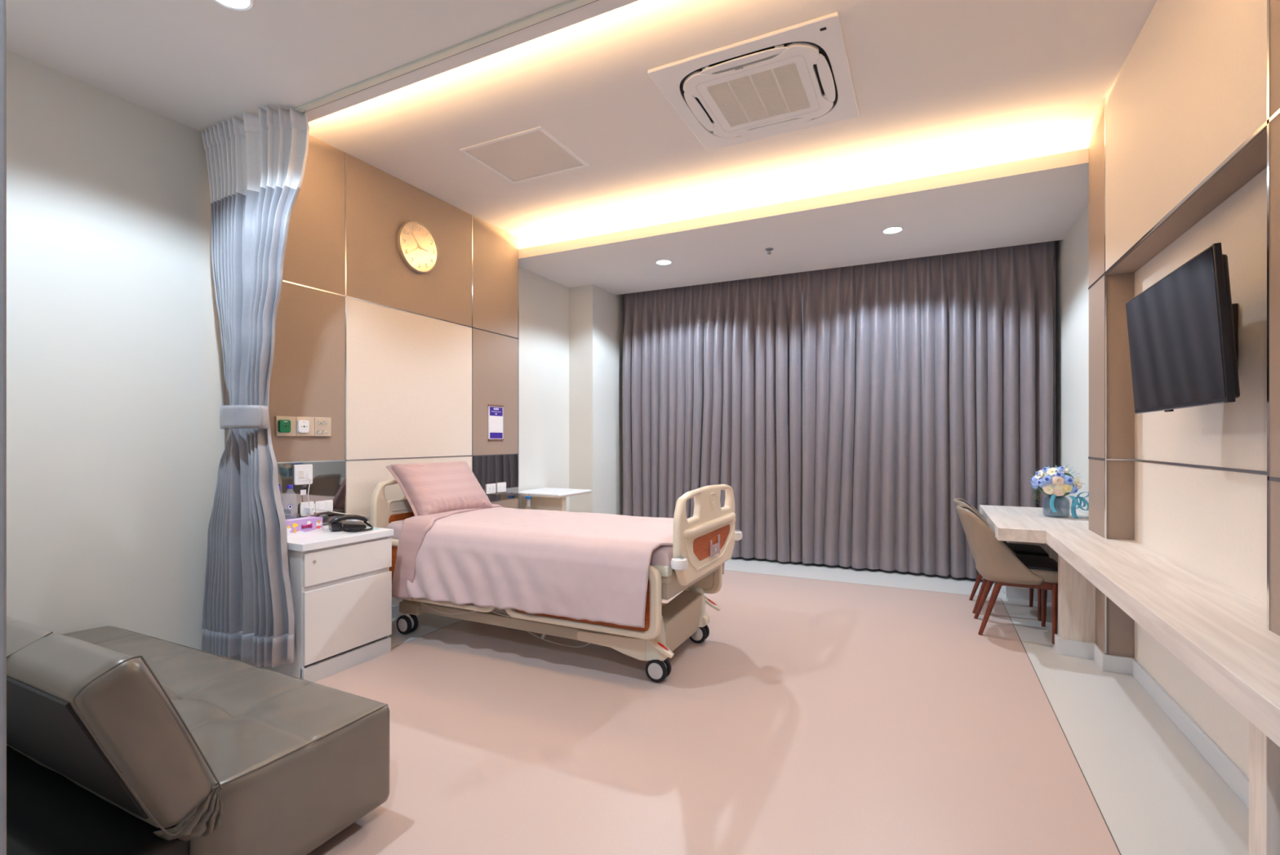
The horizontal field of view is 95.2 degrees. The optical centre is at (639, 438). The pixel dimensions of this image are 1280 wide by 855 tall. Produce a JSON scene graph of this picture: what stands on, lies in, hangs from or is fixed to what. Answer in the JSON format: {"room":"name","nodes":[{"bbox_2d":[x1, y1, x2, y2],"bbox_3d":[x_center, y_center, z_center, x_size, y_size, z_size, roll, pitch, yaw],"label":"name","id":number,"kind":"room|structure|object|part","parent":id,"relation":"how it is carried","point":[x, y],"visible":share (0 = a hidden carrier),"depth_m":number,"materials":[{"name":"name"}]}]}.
{"room":"hospital room","nodes":[
{"label":"hospital room","id":0,"kind":"room"},
{"bbox_2d":[6,49,624,649],"bbox_3d":[-2.081,-0.325,3.761,0.410,3.250,7.920,0,0,26],"label":"wall","id":1,"kind":"structure","parent":0,"point":[115,374],"depth_m":2.95,"materials":[{"name":"paint"}]},
{"bbox_2d":[224,281,345,462],"bbox_3d":[-2.179,-0.405,3.631,0.150,1.090,0.666,0,0,26],"label":"wall panel","id":2,"kind":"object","parent":1,"relation":"attached to","point":[308,378],"depth_m":3.66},
{"bbox_2d":[255,134,345,295],"bbox_3d":[-2.179,-1.432,3.631,0.150,0.956,0.666,0,0,26],"label":"wall panel","id":3,"kind":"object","parent":1,"relation":"attached to","point":[315,254],"depth_m":3.73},
{"bbox_2d":[275,415,331,435],"bbox_3d":[-2.075,-0.078,3.627,0.039,0.120,0.355,0,0,26],"label":"outlet panel","id":4,"kind":"object","parent":1,"relation":"attached to","point":[284,425],"visible":1,"depth_m":3.60,"materials":[{"name":"plastic"}]},
{"bbox_2d":[277,419,290,432],"bbox_3d":[-2.132,-0.077,3.504,0.022,0.076,0.068,0,0,26],"label":"outlet","id":5,"kind":"object","parent":4,"relation":"attached to","point":[283,425],"depth_m":3.49,"materials":[{"name":"green plastic"}]},
{"bbox_2d":[297,420,309,432],"bbox_3d":[-2.081,-0.077,3.608,0.022,0.076,0.068,0,0,26],"label":"outlet","id":6,"kind":"object","parent":4,"relation":"attached to","point":[303,426],"depth_m":3.60,"materials":[{"name":"white plastic"}]},
{"bbox_2d":[300,488,306,494],"bbox_3d":[-2.093,0.331,3.633,0.002,0.032,0.036,0,0,26],"label":"wall label","id":7,"kind":"object","parent":1,"relation":"attached to","point":[302,491],"visible":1,"depth_m":3.63,"materials":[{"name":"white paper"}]},
{"bbox_2d":[293,463,312,484],"bbox_3d":[-2.088,0.220,3.627,0.016,0.124,0.117,0,0,26],"label":"socket","id":8,"kind":"object","parent":1,"relation":"attached to","point":[301,472],"visible":0.98,"depth_m":3.62,"materials":[{"name":"white plastic"}]},
{"bbox_2d":[307,475,311,515],"bbox_3d":[-2.061,0.389,3.631,0.018,0.321,0.056,0,0,-17],"label":"cord","id":9,"kind":"object","parent":8,"relation":"hanging from","point":[308,476],"visible":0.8,"depth_m":3.63,"materials":[{"name":"white plastic"}]},
{"bbox_3d":[-2.057,0.393,3.629,0.013,0.313,0.051,0,0,-19],"label":"cord","id":10,"kind":"part","parent":9,"relation":"part of","materials":[{"name":"white plastic"}]},
{"bbox_2d":[300,501,315,515],"bbox_3d":[-2.079,0.435,3.650,0.013,0.086,0.096,0,0,26],"label":"wall socket","id":11,"kind":"object","parent":1,"relation":"attached to","point":[304,505],"visible":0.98,"depth_m":3.63,"materials":[{"name":"white plastic"}]},
{"bbox_2d":[277,461,345,524],"bbox_3d":[-2.179,0.350,3.631,0.150,0.412,0.666,0,0,26],"label":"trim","id":12,"kind":"structure","parent":1,"relation":"attached to","point":[328,477],"depth_m":3.73,"materials":[{"name":"mirror"}]},
{"bbox_2d":[237,604,405,661],"bbox_3d":[-1.653,1.255,4.503,0.325,0.090,6.211,0,0,26],"label":"baseboard","id":13,"kind":"structure","parent":1,"relation":"attached to","point":[395,609],"depth_m":4.25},
{"bbox_2d":[315,499,333,512],"bbox_3d":[-2.027,0.431,3.751,0.015,0.073,0.120,0,0,26],"label":"wall socket","id":14,"kind":"object","parent":1,"relation":"attached to","point":[327,504],"visible":1,"depth_m":3.75,"materials":[{"name":"white plastic"}]},
{"bbox_2d":[306,506,369,526],"bbox_3d":[-1.918,0.563,3.807,0.112,0.276,0.454,0,0,30],"label":"cord","id":15,"kind":"object","parent":1,"relation":"attached to","point":[308,509],"visible":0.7,"depth_m":3.64,"materials":[{"name":"white plastic"}]},
{"bbox_2d":[276,152,518,525],"bbox_3d":[-1.707,-0.350,4.424,0.006,3.120,2.510,0,0,26],"label":"trim","id":16,"kind":"structure","parent":1,"relation":"attached to","point":[345,295],"depth_m":4.08,"materials":[{"name":"silver metal"}]},
{"bbox_2d":[346,456,471,605],"bbox_3d":[-1.765,0.677,4.474,0.150,1.066,1.206,0,0,26],"label":"wall panel","id":17,"kind":"object","parent":1,"relation":"attached to","point":[362,477],"depth_m":4.07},
{"bbox_2d":[346,297,471,459],"bbox_3d":[-1.765,-0.405,4.474,0.150,1.090,1.206,0,0,26],"label":"wall panel","id":18,"kind":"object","parent":1,"relation":"attached to","point":[409,375],"depth_m":4.34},
{"bbox_2d":[346,153,471,326],"bbox_3d":[-1.765,-1.432,4.474,0.150,0.956,1.206,0,0,26],"label":"wall panel","id":19,"kind":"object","parent":1,"relation":"attached to","point":[378,202],"depth_m":4.29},
{"bbox_2d":[396,221,438,272],"bbox_3d":[-1.680,-1.452,4.431,0.035,0.372,0.372,0,0,26],"label":"wall clock","id":20,"kind":"object","parent":1,"relation":"attached to","point":[417,246],"visible":1,"depth_m":4.41,"materials":[{"name":"white plastic"}]},
{"bbox_2d":[485,483,496,493],"bbox_3d":[-1.324,0.440,5.188,0.013,0.086,0.126,0,0,26],"label":"wall socket","id":21,"kind":"object","parent":1,"relation":"attached to","point":[491,487],"visible":0.98,"depth_m":5.18,"materials":[{"name":"white plastic"}]},
{"bbox_2d":[472,454,518,501],"bbox_3d":[-1.360,0.350,5.301,0.150,0.412,0.626,0,0,26],"label":"trim","id":22,"kind":"structure","parent":1,"relation":"attached to","point":[487,469],"depth_m":5.29,"materials":[{"name":"mirror"}]},
{"bbox_2d":[472,328,518,454],"bbox_3d":[-1.360,-0.405,5.301,0.150,1.090,0.626,0,0,26],"label":"wall panel","id":23,"kind":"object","parent":1,"relation":"attached to","point":[495,356],"depth_m":5.24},
{"bbox_2d":[472,215,518,337],"bbox_3d":[-1.360,-1.432,5.301,0.150,0.956,0.626,0,0,26],"label":"wall panel","id":24,"kind":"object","parent":1,"relation":"attached to","point":[495,250],"depth_m":5.24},
{"bbox_2d":[488,404,503,439],"bbox_3d":[-1.293,-0.147,5.252,0.012,0.315,0.203,0,0,26],"label":"wall sign","id":25,"kind":"object","parent":1,"relation":"attached to","point":[495,412],"visible":1,"depth_m":5.24,"materials":[{"name":"white plastic"}]},
{"bbox_3d":[-1.293,-0.299,5.252,0.012,0.012,0.203,0,0,26],"label":"rail","id":26,"kind":"part","parent":25,"relation":"part of","materials":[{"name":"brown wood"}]},
{"bbox_2d":[496,481,506,492],"bbox_3d":[-1.261,0.438,5.317,0.013,0.086,0.124,0,0,26],"label":"wall socket","id":27,"kind":"object","parent":1,"relation":"attached to","point":[500,486],"visible":1,"depth_m":5.30,"materials":[{"name":"white plastic"}]},
{"bbox_2d":[490,497,518,508],"bbox_3d":[-1.360,0.885,5.301,0.150,0.650,0.626,0,0,26],"label":"trim","id":28,"kind":"structure","parent":1,"relation":"attached to","point":[513,503],"depth_m":5.42,"materials":[{"name":"beige wood"}]},
{"bbox_2d":[801,240,1055,285],"bbox_3d":[1.830,-0.310,6.309,4.370,3.220,0.100,0,0,26],"label":"wall window","id":29,"kind":"structure","parent":1,"relation":"in","point":[1054,241],"depth_m":5.30,"materials":[{"name":"paint"}]},
{"bbox_2d":[801,285,803,448],"bbox_3d":[1.336,-0.235,6.540,1.092,2.830,0.080,0,0,26],"label":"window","id":30,"kind":"structure","parent":29,"relation":"attached to","point":[802,286],"depth_m":6.33,"materials":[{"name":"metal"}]},
{"bbox_2d":[1053,257,1055,503],"bbox_3d":[3.297,-0.235,5.578,1.092,2.830,0.080,0,0,26],"label":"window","id":31,"kind":"structure","parent":29,"relation":"attached to","point":[1054,268],"depth_m":5.30,"materials":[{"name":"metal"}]},
{"bbox_2d":[6,0,1156,294],"bbox_3d":[-0.053,-1.830,2.822,4.880,0.240,8.020,0,0,26],"label":"ceiling","id":32,"kind":"structure","parent":0,"point":[970,132],"depth_m":3.33,"materials":[{"name":"paint"}]},
{"bbox_2d":[213,0,254,11],"bbox_3d":[-1.582,-1.706,2.247,0.168,0.008,0.168,0,0,26],"label":"recessed light","id":33,"kind":"object","parent":32,"relation":"in","point":[237,5],"visible":1,"depth_m":2.29,"materials":[{"name":"white plastic"}]},
{"bbox_2d":[288,0,598,112],"bbox_3d":[-0.368,-1.704,2.349,4.530,0.012,0.043,0,0,26],"label":"track","id":34,"kind":"object","parent":32,"relation":"attached to","point":[565,7],"visible":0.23,"depth_m":2.56,"materials":[{"name":"plastic"}]},
{"bbox_2d":[201,105,309,667],"bbox_3d":[-2.084,-0.250,3.103,0.726,2.900,0.176,0,0,21],"label":"curtain","id":35,"kind":"object","parent":34,"relation":"hanging from","point":[248,609],"visible":0.98,"depth_m":3.08,"materials":[{"name":"fabric"}]},
{"bbox_2d":[459,126,588,183],"bbox_3d":[-0.774,-1.906,3.963,0.650,0.008,0.565,0,0,26],"label":"ceiling hatch","id":36,"kind":"object","parent":32,"relation":"attached to","point":[532,153],"visible":1,"depth_m":3.94,"materials":[{"name":"white plastic"}]},
{"bbox_2d":[655,259,672,265],"bbox_3d":[0.230,-1.706,5.646,0.168,0.008,0.168,0,0,26],"label":"recessed light","id":37,"kind":"object","parent":32,"relation":"in","point":[662,262],"visible":1,"depth_m":5.64,"materials":[{"name":"white plastic"}]},
{"bbox_2d":[622,271,802,562],"bbox_3d":[0.726,-0.292,6.480,2.091,3.135,0.124,0,0,26],"label":"window curtain","id":38,"kind":"object","parent":32,"relation":"hanging from","point":[712,373],"visible":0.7,"depth_m":6.38,"materials":[{"name":"grey fabric"}]},
{"bbox_2d":[647,12,858,151],"bbox_3d":[0.663,-1.896,3.230,0.944,0.028,0.920,0,0,26],"label":"air conditioner","id":39,"kind":"object","parent":32,"relation":"attached to","point":[797,77],"visible":1,"depth_m":3.12,"materials":[{"name":"white plastic"}]},
{"bbox_2d":[706,62,810,126],"bbox_3d":[0.663,-1.892,3.230,0.470,0.012,0.444,0,0,26],"label":"grille","id":40,"kind":"object","parent":39,"relation":"attached to","point":[781,90],"depth_m":3.21,"materials":[{"name":"plastic"}]},
{"bbox_3d":[0.663,-1.884,3.230,0.570,0.001,0.540,0,0,26],"label":"grille frame","id":41,"kind":"part","parent":39,"relation":"part of","materials":[{"name":"white plastic"}]},
{"bbox_2d":[765,247,773,254],"bbox_3d":[1.164,-1.687,5.260,0.072,0.046,0.072,0,0,26],"label":"sprinkler","id":42,"kind":"object","parent":32,"relation":"attached to","point":[768,249],"visible":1,"depth_m":5.25,"materials":[{"name":"metal"}]},
{"bbox_2d":[881,226,903,234],"bbox_3d":[2.066,-1.706,4.779,0.168,0.008,0.168,0,0,26],"label":"recessed light","id":43,"kind":"object","parent":32,"relation":"in","point":[894,229],"visible":1,"depth_m":4.77,"materials":[{"name":"white plastic"}]},
{"bbox_2d":[802,240,1053,579],"bbox_3d":[2.633,-0.292,5.549,2.160,3.135,0.111,0,0,26],"label":"window curtain","id":44,"kind":"object","parent":32,"relation":"hanging from","point":[928,380],"visible":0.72,"depth_m":5.54,"materials":[{"name":"grey fabric"}]},
{"bbox_2d":[304,556,1248,854],"bbox_3d":[-0.053,1.300,2.822,4.880,0.001,8.020,0,0,26],"label":"floor","id":45,"kind":"structure","parent":0,"point":[811,716],"depth_m":2.52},
{"bbox_2d":[6,616,390,854],"bbox_3d":[-1.907,0.902,2.066,1.957,0.795,0.846,0,0,26],"label":"sofa","id":46,"kind":"object","parent":45,"relation":"on","point":[120,741],"visible":0.98,"depth_m":1.58,"materials":[{"name":"grey leather"}]},
{"bbox_3d":[-2.026,0.739,1.824,1.955,0.455,0.291,0,0,26],"label":"backrest","id":47,"kind":"part","parent":46,"relation":"part of","materials":[{"name":"grey leather"}]},
{"bbox_2d":[246,524,393,681],"bbox_3d":[-1.874,0.926,3.438,0.526,0.748,0.583,0,0,26],"label":"base cabinet","id":48,"kind":"object","parent":45,"relation":"on","point":[340,580],"visible":0.76,"depth_m":3.27,"materials":[{"name":"white laminate"}]},
{"bbox_2d":[286,484,293,509],"bbox_3d":[-2.092,0.412,3.494,0.072,0.276,0.072,0,0,26],"label":"water bottle","id":49,"kind":"object","parent":48,"relation":"on","point":[290,506],"visible":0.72,"depth_m":3.47,"materials":[{"name":"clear plastic"}]},
{"bbox_2d":[285,515,323,535],"bbox_3d":[-2.015,0.511,3.448,0.114,0.080,0.235,0,0,26],"label":"tissue box","id":50,"kind":"object","parent":48,"relation":"on","point":[310,523],"visible":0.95,"depth_m":3.43,"materials":[{"name":"purple cardboard"}]},
{"bbox_2d":[292,522,297,527],"bbox_3d":[-1.991,0.497,3.376,0.001,0.027,0.034,0,0,26],"label":"print","id":51,"kind":"object","parent":50,"relation":"attached to","point":[294,524],"depth_m":3.37},
{"bbox_2d":[287,527,323,535],"bbox_3d":[-1.967,0.539,3.425,0.001,0.024,0.233,0,0,26],"label":"print","id":52,"kind":"object","parent":50,"relation":"attached to","point":[291,531],"depth_m":3.41},
{"bbox_2d":[301,522,312,528],"bbox_3d":[-1.959,0.512,3.438,0.001,0.030,0.067,0,0,26],"label":"print","id":53,"kind":"object","parent":50,"relation":"attached to","point":[304,525],"depth_m":3.44},
{"bbox_3d":[-1.650,0.693,3.332,0.018,0.174,0.557,0,0,26],"label":"drawer","id":54,"kind":"part","parent":48,"relation":"part of","materials":[{"name":"white laminate"}]},
{"bbox_3d":[-1.650,1.002,3.332,0.018,0.387,0.557,0,0,26],"label":"door","id":55,"kind":"part","parent":48,"relation":"part of","materials":[{"name":"white laminate"}]},
{"bbox_2d":[328,514,373,532],"bbox_3d":[-1.758,0.504,3.550,0.231,0.091,0.294,0,0,-34],"label":"telephone","id":56,"kind":"object","parent":48,"relation":"on","point":[340,522],"visible":1,"depth_m":3.52,"materials":[{"name":"black plastic"}]},
{"bbox_3d":[-1.692,0.524,3.509,0.140,0.049,0.174,0,0,26],"label":"coiled cord","id":57,"kind":"part","parent":56,"relation":"part of","materials":[{"name":"black plastic"}]},
{"bbox_2d":[364,526,380,528],"bbox_3d":[-1.666,0.551,3.624,0.146,0.001,0.082,0,0,10],"label":"card","id":58,"kind":"object","parent":48,"relation":"on","point":[366,527],"visible":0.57,"depth_m":3.62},
{"bbox_2d":[518,487,591,511],"bbox_3d":[-0.874,0.905,5.757,0.570,0.790,0.612,0,0,26],"label":"table","id":59,"kind":"object","parent":45,"relation":"on","point":[544,498],"visible":0.26,"depth_m":5.63,"materials":[{"name":"beige plastic"}]},
{"bbox_2d":[369,479,742,682],"bbox_3d":[-0.583,0.785,3.870,2.305,1.029,1.055,0,0,26],"label":"hospital bed","id":60,"kind":"object","parent":45,"relation":"on","point":[702,542],"visible":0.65,"depth_m":3.36,"materials":[{"name":"beige plastic"}]},
{"bbox_3d":[-1.596,0.505,4.358,0.055,0.470,0.950,0,0,26],"label":"headboard","id":61,"kind":"part","parent":60,"relation":"part of","materials":[{"name":"beige plastic"}]},
{"bbox_3d":[-1.571,0.464,4.346,0.006,0.072,0.720,0,0,26],"label":"moulded frame","id":62,"kind":"part","parent":60,"relation":"part of","materials":[{"name":"beige plastic"}]},
{"bbox_3d":[-1.290,0.842,3.668,0.977,0.386,0.045,0,0,26],"label":"rail","id":63,"kind":"part","parent":60,"relation":"part of","materials":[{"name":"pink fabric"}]},
{"bbox_2d":[386,520,672,568],"bbox_3d":[-0.593,0.627,3.866,2.103,0.143,0.870,0,0,26],"label":"mattress","id":64,"kind":"object","parent":60,"relation":"on","point":[663,554],"visible":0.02,"depth_m":3.06,"materials":[{"name":"pink fabric"}]},
{"bbox_2d":[385,460,493,515],"bbox_3d":[-1.423,0.363,4.244,0.332,0.388,0.745,0,0,26],"label":"pillow","id":65,"kind":"object","parent":64,"relation":"on","point":[428,488],"visible":0.91,"depth_m":4.11,"materials":[{"name":"pink fabric"}]},
{"bbox_2d":[391,503,724,627],"bbox_3d":[-0.571,0.752,3.863,2.064,0.508,1.176,0,0,26],"label":"duvet","id":66,"kind":"object","parent":64,"relation":"on","point":[593,566],"visible":0.88,"depth_m":3.37,"materials":[{"name":"pink fabric"}]},
{"bbox_3d":[-0.341,0.842,3.203,0.997,0.386,0.045,0,0,26],"label":"rail","id":67,"kind":"part","parent":60,"relation":"part of","materials":[{"name":"pink fabric"}]},
{"bbox_3d":[0.087,0.848,4.081,0.912,0.325,0.008,0,0,26],"label":"panel","id":68,"kind":"part","parent":60,"relation":"part of","materials":[{"name":"beige plastic"}]},
{"bbox_3d":[0.095,0.842,4.091,0.997,0.386,0.045,0,0,26],"label":"rail","id":69,"kind":"part","parent":60,"relation":"part of","materials":[{"name":"beige plastic"}]},
{"bbox_3d":[0.392,0.518,3.383,0.046,0.495,0.950,0,0,26],"label":"footboard","id":70,"kind":"part","parent":60,"relation":"part of","materials":[{"name":"beige plastic"}]},
{"bbox_2d":[391,569,1121,854],"bbox_3d":[-0.199,1.300,2.371,3.539,0.001,7.082,0,0,26],"label":"trim","id":71,"kind":"structure","parent":45,"relation":"on","point":[728,570],"depth_m":2.68,"materials":[{"name":"plastic"}]},
{"bbox_2d":[952,497,1049,621],"bbox_3d":[2.739,0.886,4.465,0.614,0.835,0.480,0,0,26],"label":"dining chair","id":72,"kind":"object","parent":45,"relation":"on","point":[1026,549],"visible":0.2,"depth_m":4.36,"materials":[{"name":"beige leather"}]},
{"bbox_3d":[2.720,1.111,4.674,0.043,0.386,0.157,0,0,-44],"label":"leg","id":73,"kind":"part","parent":72,"relation":"part of","materials":[{"name":"brown wood"}]},
{"bbox_3d":[2.562,1.111,4.355,0.157,0.386,0.043,0,0,9],"label":"leg","id":74,"kind":"part","parent":72,"relation":"part of","materials":[{"name":"brown wood"}]},
{"bbox_3d":[3.034,1.107,4.521,0.036,0.388,0.057,0,0,26],"label":"leg","id":75,"kind":"part","parent":72,"relation":"part of","materials":[{"name":"brown wood"}]},
{"bbox_3d":[2.819,0.871,4.426,0.437,0.089,0.430,0,0,26],"label":"seat","id":76,"kind":"part","parent":72,"relation":"part of","materials":[{"name":"black leather"}]},
{"bbox_3d":[2.875,1.107,4.197,0.037,0.388,0.057,0,0,26],"label":"leg","id":77,"kind":"part","parent":72,"relation":"part of","materials":[{"name":"brown wood"}]},
{"bbox_2d":[955,504,1057,644],"bbox_3d":[2.504,0.886,3.985,0.614,0.835,0.480,0,0,26],"label":"dining chair","id":78,"kind":"object","parent":45,"relation":"on","point":[995,561],"visible":0.98,"depth_m":3.84,"materials":[{"name":"beige leather"}]},
{"bbox_3d":[2.484,1.111,4.194,0.043,0.386,0.157,0,0,-44],"label":"leg","id":79,"kind":"part","parent":78,"relation":"part of","materials":[{"name":"brown wood"}]},
{"bbox_3d":[2.326,1.111,3.875,0.157,0.386,0.043,0,0,9],"label":"leg","id":80,"kind":"part","parent":78,"relation":"part of","materials":[{"name":"brown wood"}]},
{"bbox_3d":[2.589,0.938,3.943,0.320,0.048,0.370,0,0,26],"label":"seat frame","id":81,"kind":"part","parent":78,"relation":"part of","materials":[{"name":"brown wood"}]},
{"bbox_3d":[2.583,0.871,3.946,0.437,0.089,0.430,0,0,26],"label":"seat","id":82,"kind":"part","parent":78,"relation":"part of","materials":[{"name":"beige fabric"}]},
{"bbox_3d":[2.799,1.107,4.041,0.036,0.388,0.057,0,0,26],"label":"leg","id":83,"kind":"part","parent":78,"relation":"part of","materials":[{"name":"brown wood"}]},
{"bbox_3d":[2.640,1.107,3.717,0.037,0.388,0.057,0,0,26],"label":"leg","id":84,"kind":"part","parent":78,"relation":"part of","materials":[{"name":"brown wood"}]},
{"bbox_2d":[979,504,1279,854],"bbox_3d":[1.649,0.929,1.714,0.648,0.742,6.930,0,0,26],"label":"desk","id":85,"kind":"object","parent":45,"relation":"on","point":[1217,630],"visible":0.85,"depth_m":2.03,"materials":[{"name":"brown wood"}]},
{"bbox_3d":[3.241,0.969,4.734,0.450,0.662,0.075,0,0,26],"label":"leg panel","id":86,"kind":"part","parent":85,"relation":"part of","materials":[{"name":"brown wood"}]},
{"bbox_3d":[2.641,0.969,3.536,0.172,0.662,0.075,0,0,26],"label":"leg panel","id":87,"kind":"part","parent":85,"relation":"part of","materials":[{"name":"brown wood"}]},
{"bbox_2d":[979,504,1279,746],"bbox_3d":[1.647,0.598,1.709,0.648,0.080,6.920,0,0,26],"label":"countertop","id":88,"kind":"structure","parent":85,"relation":"on","point":[1219,631],"depth_m":1.99,"materials":[{"name":"brown wood"}]},
{"bbox_3d":[1.546,0.969,1.335,0.200,0.662,0.082,0,0,26],"label":"leg panel","id":89,"kind":"part","parent":85,"relation":"part of","materials":[{"name":"brown wood"}]},
{"bbox_3d":[2.992,0.478,4.202,0.162,0.157,0.162,0,0,26],"label":"glass vase","id":90,"kind":"object","parent":85,"relation":"on","visible":0},
{"bbox_2d":[1028,464,1088,518],"bbox_3d":[3.002,0.368,4.201,0.352,0.380,0.306,0,0,26],"label":"flower bouquet","id":91,"kind":"object","parent":90,"relation":"in","point":[1055,482],"visible":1,"depth_m":4.12,"materials":[{"name":"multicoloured plant"}]},
{"bbox_2d":[1055,202,1088,515],"bbox_3d":[2.071,-0.325,1.724,0.100,3.250,7.920,0,0,26],"label":"wall","id":92,"kind":"structure","parent":0,"point":[1072,252],"depth_m":4.64,"materials":[{"name":"paint"}]},
{"bbox_2d":[1088,101,1104,286],"bbox_3d":[2.763,-1.421,3.419,0.150,0.978,0.368,0,0,26],"label":"wall panel","id":93,"kind":"object","parent":92,"relation":"attached to","point":[1096,131],"depth_m":3.44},
{"bbox_2d":[1088,272,1134,458],"bbox_3d":[2.763,-0.407,3.419,0.150,1.041,0.368,0,0,26],"label":"wall panel","id":94,"kind":"object","parent":92,"relation":"attached to","point":[1120,288],"depth_m":3.27,"materials":[{"name":"beige wood"}]},
{"bbox_2d":[1088,458,1134,657],"bbox_3d":[2.763,0.709,3.419,0.150,1.183,0.368,0,0,26],"label":"wall panel","id":95,"kind":"object","parent":92,"relation":"attached to","point":[1120,474],"depth_m":3.27,"materials":[{"name":"brown wood"}]},
{"bbox_2d":[1093,642,1248,808],"bbox_3d":[1.952,1.254,1.782,0.165,0.092,7.920,0,0,26],"label":"baseboard","id":96,"kind":"structure","parent":92,"relation":"attached to","point":[1224,766],"depth_m":2.58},
{"bbox_2d":[1125,242,1239,413],"bbox_3d":[2.093,-0.360,2.184,0.225,0.508,0.900,0,0,26],"label":"television","id":97,"kind":"object","parent":92,"relation":"attached to","point":[1183,329],"visible":1,"depth_m":2.06,"materials":[{"name":"black plastic"}]},
{"bbox_2d":[1088,0,1279,653],"bbox_3d":[1.521,-0.355,0.908,0.136,3.110,5.970,0,0,26],"label":"trim","id":98,"kind":"structure","parent":92,"relation":"attached to","point":[1267,124],"depth_m":1.71,"materials":[{"name":"silver metal"}]},
{"bbox_2d":[1105,0,1266,271],"bbox_3d":[2.296,-1.421,2.466,0.150,0.978,1.746,0,0,26],"label":"wall panel","id":99,"kind":"object","parent":92,"relation":"attached to","point":[1191,88],"depth_m":2.33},
{"bbox_2d":[1106,127,1266,275],"bbox_3d":[2.298,-0.924,2.465,0.144,0.012,1.750,0,0,26],"label":"trim","id":100,"kind":"structure","parent":92,"relation":"attached to","point":[1251,160],"depth_m":2.26,"materials":[{"name":"beige wood"}]},
{"bbox_2d":[1134,461,1266,778],"bbox_3d":[2.354,0.709,2.437,0.020,1.183,1.750,0,0,26],"label":"wall panel","id":101,"kind":"object","parent":92,"relation":"attached to","point":[1213,522],"depth_m":2.42,"materials":[{"name":"beige laminate"}]},
{"bbox_2d":[1134,167,1266,471],"bbox_3d":[2.354,-0.403,2.437,0.020,1.031,1.750,0,0,26],"label":"wall panel","id":102,"kind":"object","parent":92,"relation":"attached to","point":[1233,434],"depth_m":2.19,"materials":[{"name":"beige laminate"}]},
{"bbox_2d":[1270,113,1279,477],"bbox_3d":[1.062,-0.407,-0.049,0.150,1.041,3.848,0,0,26],"label":"trim","id":103,"kind":"structure","parent":92,"relation":"attached to","point":[1275,123],"depth_m":1.68,"materials":[{"name":"beige wood"}]},
{"bbox_2d":[1270,480,1279,635],"bbox_3d":[1.062,0.709,-0.049,0.150,1.183,3.848,0,0,26],"label":"trim","id":104,"kind":"structure","parent":92,"relation":"attached to","point":[1274,485],"depth_m":1.68,"materials":[{"name":"brown wood"}]},
{"bbox_2d":[1270,0,1279,116],"bbox_3d":[1.062,-1.321,-0.049,0.150,0.778,3.848,0,0,26],"label":"wall panel","id":105,"kind":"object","parent":92,"relation":"attached to","point":[1274,4],"depth_m":1.68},
{"bbox_3d":[-1.475,-0.210,-0.078,4.680,3.020,1.760,0,0,26],"label":"wall","id":106,"kind":"structure","parent":0,"visible":0},
{"bbox_2d":[0,0,6,854],"bbox_3d":[-0.958,-0.205,-0.249,0.100,3.010,1.709,0,0,26],"label":"trim","id":107,"kind":"structure","parent":106,"relation":"attached to","point":[2,2],"depth_m":0.49,"materials":[{"name":"laminate"}]}
]}

